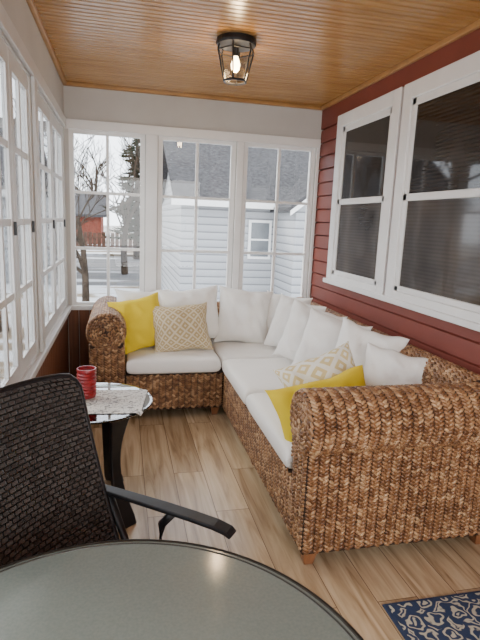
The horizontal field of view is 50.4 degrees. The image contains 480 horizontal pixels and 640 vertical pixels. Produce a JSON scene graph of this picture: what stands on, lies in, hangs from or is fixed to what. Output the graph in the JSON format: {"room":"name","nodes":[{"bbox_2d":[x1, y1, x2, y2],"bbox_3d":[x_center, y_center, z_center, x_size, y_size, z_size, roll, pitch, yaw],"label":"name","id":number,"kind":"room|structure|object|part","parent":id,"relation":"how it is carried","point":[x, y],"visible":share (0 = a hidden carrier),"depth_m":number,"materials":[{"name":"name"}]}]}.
{"room":"sunroom","nodes":[
{"label":"sunroom","id":0,"kind":"room"},
{"bbox_2d":[0,0,67,352],"bbox_3d":[-0.820,-0.075,1.389,0.055,2.556,6.248,0,11,-13],"label":"wall","id":1,"kind":"structure","parent":0,"point":[18,11],"depth_m":2.82,"materials":[{"name":"paint"}]},
{"bbox_2d":[0,28,38,387],"bbox_3d":[-0.967,-0.391,2.051,0.050,1.513,1.500,0,11,-13],"label":"window","id":2,"kind":"structure","parent":1,"relation":"in","point":[19,333],"depth_m":2.32,"materials":[{"name":"white paint"}]},
{"bbox_2d":[0,1,65,351],"bbox_3d":[-0.770,-0.287,1.342,0.019,1.553,6.218,0,11,-13],"label":"trim","id":3,"kind":"structure","parent":1,"relation":"attached to","point":[6,25],"depth_m":2.77,"materials":[{"name":"white paint"}]},
{"bbox_2d":[26,0,66,84],"bbox_3d":[-0.722,-1.311,1.143,0.030,0.030,6.213,0,11,-13],"label":"trim","id":4,"kind":"structure","parent":1,"relation":"attached to","point":[31,4],"depth_m":3.03,"materials":[{"name":"brown wood"}]},
{"bbox_2d":[23,305,70,380],"bbox_3d":[-0.812,0.492,1.505,0.050,0.040,6.248,0,11,-13],"label":"trim","id":5,"kind":"structure","parent":1,"relation":"attached to","point":[33,370],"depth_m":3.06,"materials":[{"name":"white paint"}]},
{"bbox_2d":[35,317,68,377],"bbox_3d":[-0.844,0.845,1.570,0.016,0.680,6.246,0,11,-13],"label":"wainscoting","id":6,"kind":"structure","parent":1,"relation":"attached to","point":[56,361],"depth_m":3.83,"materials":[{"name":"brown wood"}]},
{"bbox_2d":[38,88,66,340],"bbox_3d":[-1.323,-0.699,3.580,0.050,1.513,1.460,0,11,-13],"label":"window","id":7,"kind":"structure","parent":1,"relation":"in","point":[51,145],"depth_m":3.54,"materials":[{"name":"white paint"}]},
{"bbox_2d":[63,85,322,372],"bbox_3d":[-0.350,-0.693,4.705,2.483,2.556,0.120,0,11,-13],"label":"wall","id":8,"kind":"structure","parent":0,"point":[80,103],"depth_m":4.41,"materials":[{"name":"paint"}]},
{"bbox_2d":[68,310,90,376],"bbox_3d":[-1.174,0.243,4.631,0.716,0.680,0.016,0,11,-13],"label":"wainscoting","id":9,"kind":"structure","parent":8,"relation":"attached to","point":[78,319],"depth_m":4.55,"materials":[{"name":"brown wood"}]},
{"bbox_2d":[71,305,92,309],"bbox_3d":[-0.401,-0.111,4.732,2.273,0.040,0.029,0,11,-13],"label":"trim","id":10,"kind":"structure","parent":8,"relation":"attached to","point":[73,307],"depth_m":4.49,"materials":[{"name":"white paint"}]},
{"bbox_2d":[68,129,144,304],"bbox_3d":[-1.156,-0.863,4.468,0.624,1.513,0.088,0,11,-13],"label":"window","id":11,"kind":"structure","parent":8,"relation":"in","point":[71,132],"depth_m":4.41,"materials":[{"name":"white paint"}]},
{"bbox_2d":[64,81,321,110],"bbox_3d":[-0.339,-1.917,4.379,2.243,0.030,0.035,0,11,-13],"label":"trim","id":12,"kind":"structure","parent":8,"relation":"attached to","point":[73,84],"depth_m":4.34,"materials":[{"name":"brown wood"}]},
{"bbox_2d":[66,118,320,297],"bbox_3d":[-0.384,-0.893,4.580,2.243,1.553,0.024,0,11,-13],"label":"trim","id":13,"kind":"structure","parent":8,"relation":"attached to","point":[151,132],"depth_m":4.51,"materials":[{"name":"white paint"}]},
{"bbox_2d":[157,136,235,289],"bbox_3d":[-0.406,-0.865,4.643,0.684,1.513,0.088,0,11,-13],"label":"window","id":14,"kind":"structure","parent":8,"relation":"in","point":[232,144],"depth_m":4.59,"materials":[{"name":"white paint"}]},
{"bbox_2d":[239,142,315,297],"bbox_3d":[0.330,-0.867,4.814,0.674,1.513,0.088,0,11,-13],"label":"window","id":15,"kind":"structure","parent":8,"relation":"in","point":[308,203],"depth_m":4.77,"materials":[{"name":"white paint"}]},
{"bbox_2d":[34,0,479,105],"bbox_3d":[0.354,-1.383,1.464,2.673,0.080,6.375,0,11,-13],"label":"ceiling","id":16,"kind":"structure","parent":0,"point":[307,52],"depth_m":3.01,"materials":[{"name":"brown wood"}]},
{"bbox_2d":[216,32,256,85],"bbox_3d":[-0.026,-1.533,3.022,0.240,0.237,0.240,0,11,-13],"label":"lantern","id":17,"kind":"object","parent":16,"relation":"attached to","point":[234,42],"visible":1,"depth_m":2.99,"materials":[{"name":"black metal"}]},
{"bbox_3d":[-0.026,-1.519,3.025,0.214,0.190,0.201,0,11,-13],"label":"lamp shade","id":18,"kind":"part","parent":17,"relation":"part of","materials":[{"name":"clear glass"}]},
{"bbox_3d":[-0.027,-1.515,3.026,0.054,0.088,0.054,0,11,-13],"label":"bulb","id":19,"kind":"part","parent":17,"relation":"part of","materials":[{"name":"white glass"}]},
{"bbox_2d":[234,46,238,55],"bbox_3d":[-0.024,-1.585,3.012,0.032,0.055,0.032,0,11,-13],"label":"socket","id":20,"kind":"object","parent":17,"relation":"attached to","point":[236,49],"depth_m":3.00,"materials":[{"name":"black metal"}]},
{"bbox_2d":[91,407,479,639],"bbox_3d":[0.242,1.210,1.974,2.673,0.100,6.398,0,11,-13],"label":"floor","id":21,"kind":"structure","parent":0,"point":[195,459],"depth_m":2.52,"materials":[{"name":"brown wood"}]},
{"bbox_2d":[0,373,235,566],"bbox_3d":[-0.365,0.723,1.315,0.655,1.035,0.582,7,12,24],"label":"patio chair","id":22,"kind":"object","parent":21,"relation":"on","point":[54,493],"visible":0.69,"depth_m":1.45,"materials":[{"name":"black wicker"}]},
{"bbox_3d":[-0.548,0.512,1.364,0.234,0.635,0.500,7,12,24],"label":"backrest","id":23,"kind":"part","parent":22,"relation":"part of","materials":[{"name":"black wicker"}]},
{"bbox_3d":[-0.545,0.519,1.364,0.243,0.668,0.520,7,12,24],"label":"frame","id":24,"kind":"part","parent":22,"relation":"part of","materials":[{"name":"black metal"}]},
{"bbox_3d":[-0.390,0.856,1.649,0.145,0.645,0.026,7,12,24],"label":"leg","id":25,"kind":"part","parent":22,"relation":"part of","materials":[{"name":"black metal"}]},
{"bbox_3d":[-0.159,0.884,1.546,0.235,0.648,0.026,7,12,24],"label":"leg","id":26,"kind":"part","parent":22,"relation":"part of","materials":[{"name":"black metal"}]},
{"bbox_3d":[-0.229,0.566,1.524,0.467,0.031,0.046,7,12,24],"label":"armrest","id":27,"kind":"part","parent":22,"relation":"part of","materials":[{"name":"black metal"}]},
{"bbox_2d":[89,382,152,527],"bbox_3d":[-0.756,0.692,2.632,0.600,0.586,0.600,0,11,-13],"label":"side table","id":28,"kind":"object","parent":21,"relation":"on","point":[114,426],"visible":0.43,"depth_m":2.51,"materials":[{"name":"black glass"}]},
{"bbox_3d":[-0.721,0.659,2.852,0.122,0.571,0.116,4,11,9],"label":"leg","id":29,"kind":"part","parent":28,"relation":"part of","materials":[{"name":"black metal"}]},
{"bbox_2d":[85,390,147,415],"bbox_3d":[-0.661,0.413,2.568,0.384,0.017,0.352,1,11,-8],"label":"cloth","id":30,"kind":"object","parent":28,"relation":"on","point":[105,401],"visible":0.76,"depth_m":2.55,"materials":[{"name":"white fabric"}]},
{"bbox_2d":[76,366,96,398],"bbox_3d":[-0.776,0.317,2.583,0.098,0.152,0.098,0,11,-13],"label":"candle holder","id":31,"kind":"object","parent":30,"relation":"on","point":[86,375],"visible":0.78,"depth_m":2.55,"materials":[{"name":"red glass"}]},
{"bbox_3d":[-0.582,0.734,2.495,0.116,0.571,0.122,11,14,38],"label":"leg","id":32,"kind":"part","parent":28,"relation":"part of","materials":[{"name":"black metal"}]},
{"bbox_2d":[0,539,363,639],"bbox_3d":[-0.224,0.980,0.831,0.986,0.726,0.986,0,11,-13],"label":"patio table","id":33,"kind":"object","parent":21,"relation":"on","point":[124,589],"visible":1,"depth_m":1.05,"materials":[{"name":"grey glass"}]},
{"bbox_2d":[86,295,479,564],"bbox_3d":[-0.019,0.445,3.446,2.025,0.825,2.798,0,11,-13],"label":"sectional sofa","id":34,"kind":"object","parent":21,"relation":"on","point":[377,465],"visible":0.73,"depth_m":2.32,"materials":[{"name":"brown wicker"}]},
{"bbox_3d":[-1.073,0.237,4.146,0.290,0.758,0.891,0,11,-13],"label":"arm","id":35,"kind":"part","parent":34,"relation":"part of"},
{"bbox_2d":[107,292,159,354],"bbox_3d":[-0.788,0.029,4.026,0.476,0.476,0.232,-4,13,-30],"label":"throw pillow","id":36,"kind":"object","parent":34,"relation":"on","point":[137,314],"visible":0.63,"depth_m":3.96,"materials":[{"name":"yellow fabric"}]},
{"bbox_2d":[115,289,169,305],"bbox_3d":[-0.819,-0.043,4.289,0.460,0.423,0.244,0,11,-13],"label":"throw pillow","id":37,"kind":"object","parent":34,"relation":"on","point":[122,295],"visible":0.27,"depth_m":4.23,"materials":[{"name":"white fabric"}]},
{"bbox_2d":[126,346,220,373],"bbox_3d":[-0.568,0.277,4.162,0.707,0.141,0.707,0,11,-13],"label":"seat cushion","id":38,"kind":"object","parent":34,"relation":"on","point":[143,360],"depth_m":3.86,"materials":[{"name":"white fabric"}]},
{"bbox_2d":[153,302,212,351],"bbox_3d":[-0.467,0.062,4.056,0.490,0.389,0.252,-2,12,-21],"label":"throw pillow","id":39,"kind":"object","parent":34,"relation":"on","point":[178,328],"visible":0.99,"depth_m":3.99,"materials":[{"name":"beige fabric"}]},
{"bbox_2d":[156,285,218,338],"bbox_3d":[-0.423,-0.043,4.349,0.578,0.500,0.281,-1,11,-17],"label":"throw pillow","id":40,"kind":"object","parent":34,"relation":"on","point":[207,294],"visible":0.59,"depth_m":4.30,"materials":[{"name":"white fabric"}]},
{"bbox_3d":[-0.205,0.703,4.039,0.071,0.080,0.071,0,11,-13],"label":"leg","id":41,"kind":"part","parent":34,"relation":"part of","materials":[{"name":"brown wood"}]},
{"bbox_2d":[214,285,272,342],"bbox_3d":[0.032,-0.033,4.423,0.512,0.514,0.282,2,11,-4],"label":"throw pillow","id":42,"kind":"object","parent":34,"relation":"on","point":[243,315],"visible":0.87,"depth_m":4.34,"materials":[{"name":"white fabric"}]},
{"bbox_2d":[211,339,284,366],"bbox_3d":[0.183,0.272,4.354,0.805,0.140,0.673,0,11,-13],"label":"seat cushion","id":43,"kind":"object","parent":34,"relation":"on","point":[225,350],"depth_m":4.14,"materials":[{"name":"white fabric"}]},
{"bbox_2d":[222,358,292,404],"bbox_3d":[0.343,0.414,3.645,0.815,0.140,0.771,0,11,-13],"label":"seat cushion","id":44,"kind":"object","parent":34,"relation":"on","point":[245,377],"depth_m":3.55,"materials":[{"name":"white fabric"}]},
{"bbox_2d":[246,393,292,468],"bbox_3d":[0.524,0.573,2.864,0.815,0.139,0.825,0,11,-13],"label":"seat cushion","id":45,"kind":"object","parent":34,"relation":"on","point":[261,410],"depth_m":2.74,"materials":[{"name":"white fabric"}]},
{"bbox_2d":[267,290,312,333],"bbox_3d":[0.387,-0.011,4.439,0.448,0.450,0.235,7,12,22],"label":"throw pillow","id":46,"kind":"object","parent":34,"relation":"on","point":[275,299],"visible":0.22,"depth_m":4.41,"materials":[{"name":"white fabric"}]},
{"bbox_2d":[263,293,326,345],"bbox_3d":[0.433,0.049,4.107,0.483,0.482,0.254,12,15,42],"label":"throw pillow","id":47,"kind":"object","parent":34,"relation":"on","point":[283,311],"visible":0.47,"depth_m":4.10,"materials":[{"name":"white fabric"}]},
{"bbox_3d":[0.305,1.057,2.309,0.071,0.080,0.071,0,11,-13],"label":"leg","id":48,"kind":"part","parent":34,"relation":"part of","materials":[{"name":"brown wood"}]},
{"bbox_2d":[273,299,346,359],"bbox_3d":[0.506,0.121,3.752,0.518,0.499,0.250,10,13,34],"label":"throw pillow","id":49,"kind":"object","parent":34,"relation":"on","point":[291,339],"visible":0.48,"depth_m":3.74,"materials":[{"name":"white fabric"}]},
{"bbox_2d":[273,341,354,387],"bbox_3d":[0.463,0.358,2.797,0.542,0.454,0.251,1,11,-7],"label":"throw pillow","id":50,"kind":"object","parent":34,"relation":"on","point":[336,361],"visible":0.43,"depth_m":2.79,"materials":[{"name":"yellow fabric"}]},
{"bbox_2d":[265,365,365,441],"bbox_3d":[0.436,0.469,2.559,0.600,0.434,0.267,0,11,-12],"label":"throw pillow","id":51,"kind":"object","parent":34,"relation":"on","point":[281,398],"visible":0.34,"depth_m":2.56,"materials":[{"name":"yellow fabric"}]},
{"bbox_2d":[291,307,372,364],"bbox_3d":[0.597,0.190,3.412,0.517,0.499,0.247,9,13,31],"label":"throw pillow","id":52,"kind":"object","parent":34,"relation":"on","point":[322,331],"visible":0.42,"depth_m":3.38,"materials":[{"name":"white fabric"}]},
{"bbox_3d":[0.096,0.255,3.532,1.760,0.475,2.610,0,11,-13],"label":"backrest","id":53,"kind":"part","parent":34,"relation":"part of","materials":[{"name":"white fabric"}]},
{"bbox_2d":[335,317,409,370],"bbox_3d":[0.742,0.253,3.090,0.485,0.486,0.236,9,13,31],"label":"throw pillow","id":54,"kind":"object","parent":34,"relation":"on","point":[358,337],"visible":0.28,"depth_m":3.04,"materials":[{"name":"white fabric"}]},
{"bbox_3d":[0.739,0.660,2.354,1.014,0.744,0.292,0,11,-13],"label":"arm","id":55,"kind":"part","parent":34,"relation":"part of"},
{"bbox_2d":[364,342,427,385],"bbox_3d":[0.851,0.349,2.799,0.425,0.400,0.227,8,12,25],"label":"throw pillow","id":56,"kind":"object","parent":34,"relation":"on","point":[383,366],"visible":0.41,"depth_m":2.76,"materials":[{"name":"white fabric"}]},
{"bbox_3d":[1.167,1.055,2.510,0.071,0.080,0.071,0,11,-13],"label":"leg","id":57,"kind":"part","parent":34,"relation":"part of","materials":[{"name":"brown wood"}]},
{"bbox_2d":[382,591,479,639],"bbox_3d":[1.029,1.252,1.628,0.690,0.012,1.070,0,11,-13],"label":"rug","id":58,"kind":"object","parent":21,"relation":"on","point":[454,616],"visible":1,"depth_m":2.00,"materials":[{"name":"blue carpet"}]},
{"bbox_2d":[310,28,479,374],"bbox_3d":[1.455,-0.091,1.968,0.148,2.556,6.348,0,11,-13],"label":"wall","id":59,"kind":"structure","parent":0,"point":[459,345],"depth_m":3.56,"materials":[{"name":"red paint"}]},
{"bbox_2d":[323,87,403,299],"bbox_3d":[0.911,-0.921,3.903,0.068,1.390,1.050,0,11,-13],"label":"window","id":60,"kind":"structure","parent":59,"relation":"in","point":[368,134],"depth_m":3.82,"materials":[{"name":"white paint"}]},
{"bbox_2d":[321,19,479,109],"bbox_3d":[1.437,-1.314,1.645,0.027,0.035,6.212,0,11,-13],"label":"trim","id":61,"kind":"structure","parent":59,"relation":"attached to","point":[475,25],"depth_m":3.17,"materials":[{"name":"brown wood"}]},
{"bbox_2d":[380,50,479,331],"bbox_3d":[1.158,-0.706,2.840,0.068,1.390,1.185,0,11,-13],"label":"window","id":62,"kind":"structure","parent":59,"relation":"in","point":[433,266],"depth_m":2.92,"materials":[{"name":"white paint"}]},
{"label":"outside","id":63,"kind":"structure","parent":0,"visible":0},
{"bbox_2d":[77,225,133,256],"bbox_3d":[-19.743,-14.292,83.032,120.000,0.300,107.000,0,11,-13],"label":"ground","id":64,"kind":"structure","parent":63,"point":[88,252],"depth_m":33.68,"materials":[{"name":"white snow"}]},
{"bbox_2d":[75,193,106,243],"bbox_3d":[-15.344,-8.839,43.824,7.600,4.350,6.800,0,11,-13],"label":"house","id":65,"kind":"structure","parent":64,"relation":"on","point":[96,225],"depth_m":41.78,"materials":[{"name":"red brick"}]},
{"bbox_2d":[74,134,118,190],"bbox_3d":[-14.847,-13.337,49.785,3.893,11.058,7.741,6,11,17],"label":"bare tree","id":66,"kind":"object","parent":64,"relation":"on","point":[91,156],"visible":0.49,"depth_m":49.46,"materials":[{"name":"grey plant"}]},
{"bbox_2d":[76,231,132,247],"bbox_3d":[-5.794,-5.450,36.341,18.000,1.310,0.140,0,11,-13],"label":"wooden fence","id":67,"kind":"object","parent":64,"relation":"on","point":[97,237],"visible":0.08,"depth_m":35.35,"materials":[{"name":"brown wood"}]},
{"bbox_2d":[114,137,132,176],"bbox_3d":[-11.058,-15.355,52.455,8.817,14.334,6.300,9,13,31],"label":"bare tree","id":68,"kind":"object","parent":64,"relation":"on","point":[122,137],"visible":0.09,"depth_m":50.59,"materials":[{"name":"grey plant"}]},
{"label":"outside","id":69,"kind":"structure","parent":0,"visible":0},
{"bbox_2d":[76,255,139,285],"bbox_3d":[-6.230,-2.502,24.990,120.000,0.170,14.500,0,11,-13],"label":"road","id":70,"kind":"structure","parent":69,"point":[97,265],"depth_m":22.64,"materials":[{"name":"white snow"}]},
{"bbox_2d":[79,137,139,273],"bbox_3d":[-4.076,-5.531,21.142,5.290,7.374,4.068,3,11,4],"label":"bare tree","id":71,"kind":"object","parent":70,"relation":"on","point":[126,219],"visible":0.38,"depth_m":21.42,"materials":[{"name":"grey plant"}]},
{"bbox_2d":[102,138,139,258],"bbox_3d":[-6.099,-7.754,29.405,3.856,8.422,4.671,0,11,-13],"label":"evergreen tree","id":72,"kind":"object","parent":70,"relation":"on","point":[134,226],"visible":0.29,"depth_m":29.31,"materials":[{"name":"green plant"}]},
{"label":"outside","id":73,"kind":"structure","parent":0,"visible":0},
{"bbox_2d":[77,285,139,301],"bbox_3d":[-0.333,2.599,-0.338,120.000,0.200,38.500,0,11,-13],"label":"snow ground","id":74,"kind":"structure","parent":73,"point":[96,292],"depth_m":16.79,"materials":[{"name":"white snow"}]},
{"bbox_2d":[74,135,136,301],"bbox_3d":[-5.481,-3.243,14.354,4.381,5.324,4.212,5,11,12],"label":"bare tree","id":75,"kind":"object","parent":74,"relation":"on","point":[82,259],"visible":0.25,"depth_m":14.01,"materials":[{"name":"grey plant"}]},
{"bbox_2d":[161,141,309,300],"bbox_3d":[2.645,-2.662,15.068,9.800,4.560,7.850,0,11,-13],"label":"neighbor house","id":76,"kind":"structure","parent":74,"relation":"on","point":[179,158],"depth_m":12.20,"materials":[{"name":"white plastic"}]}
]}

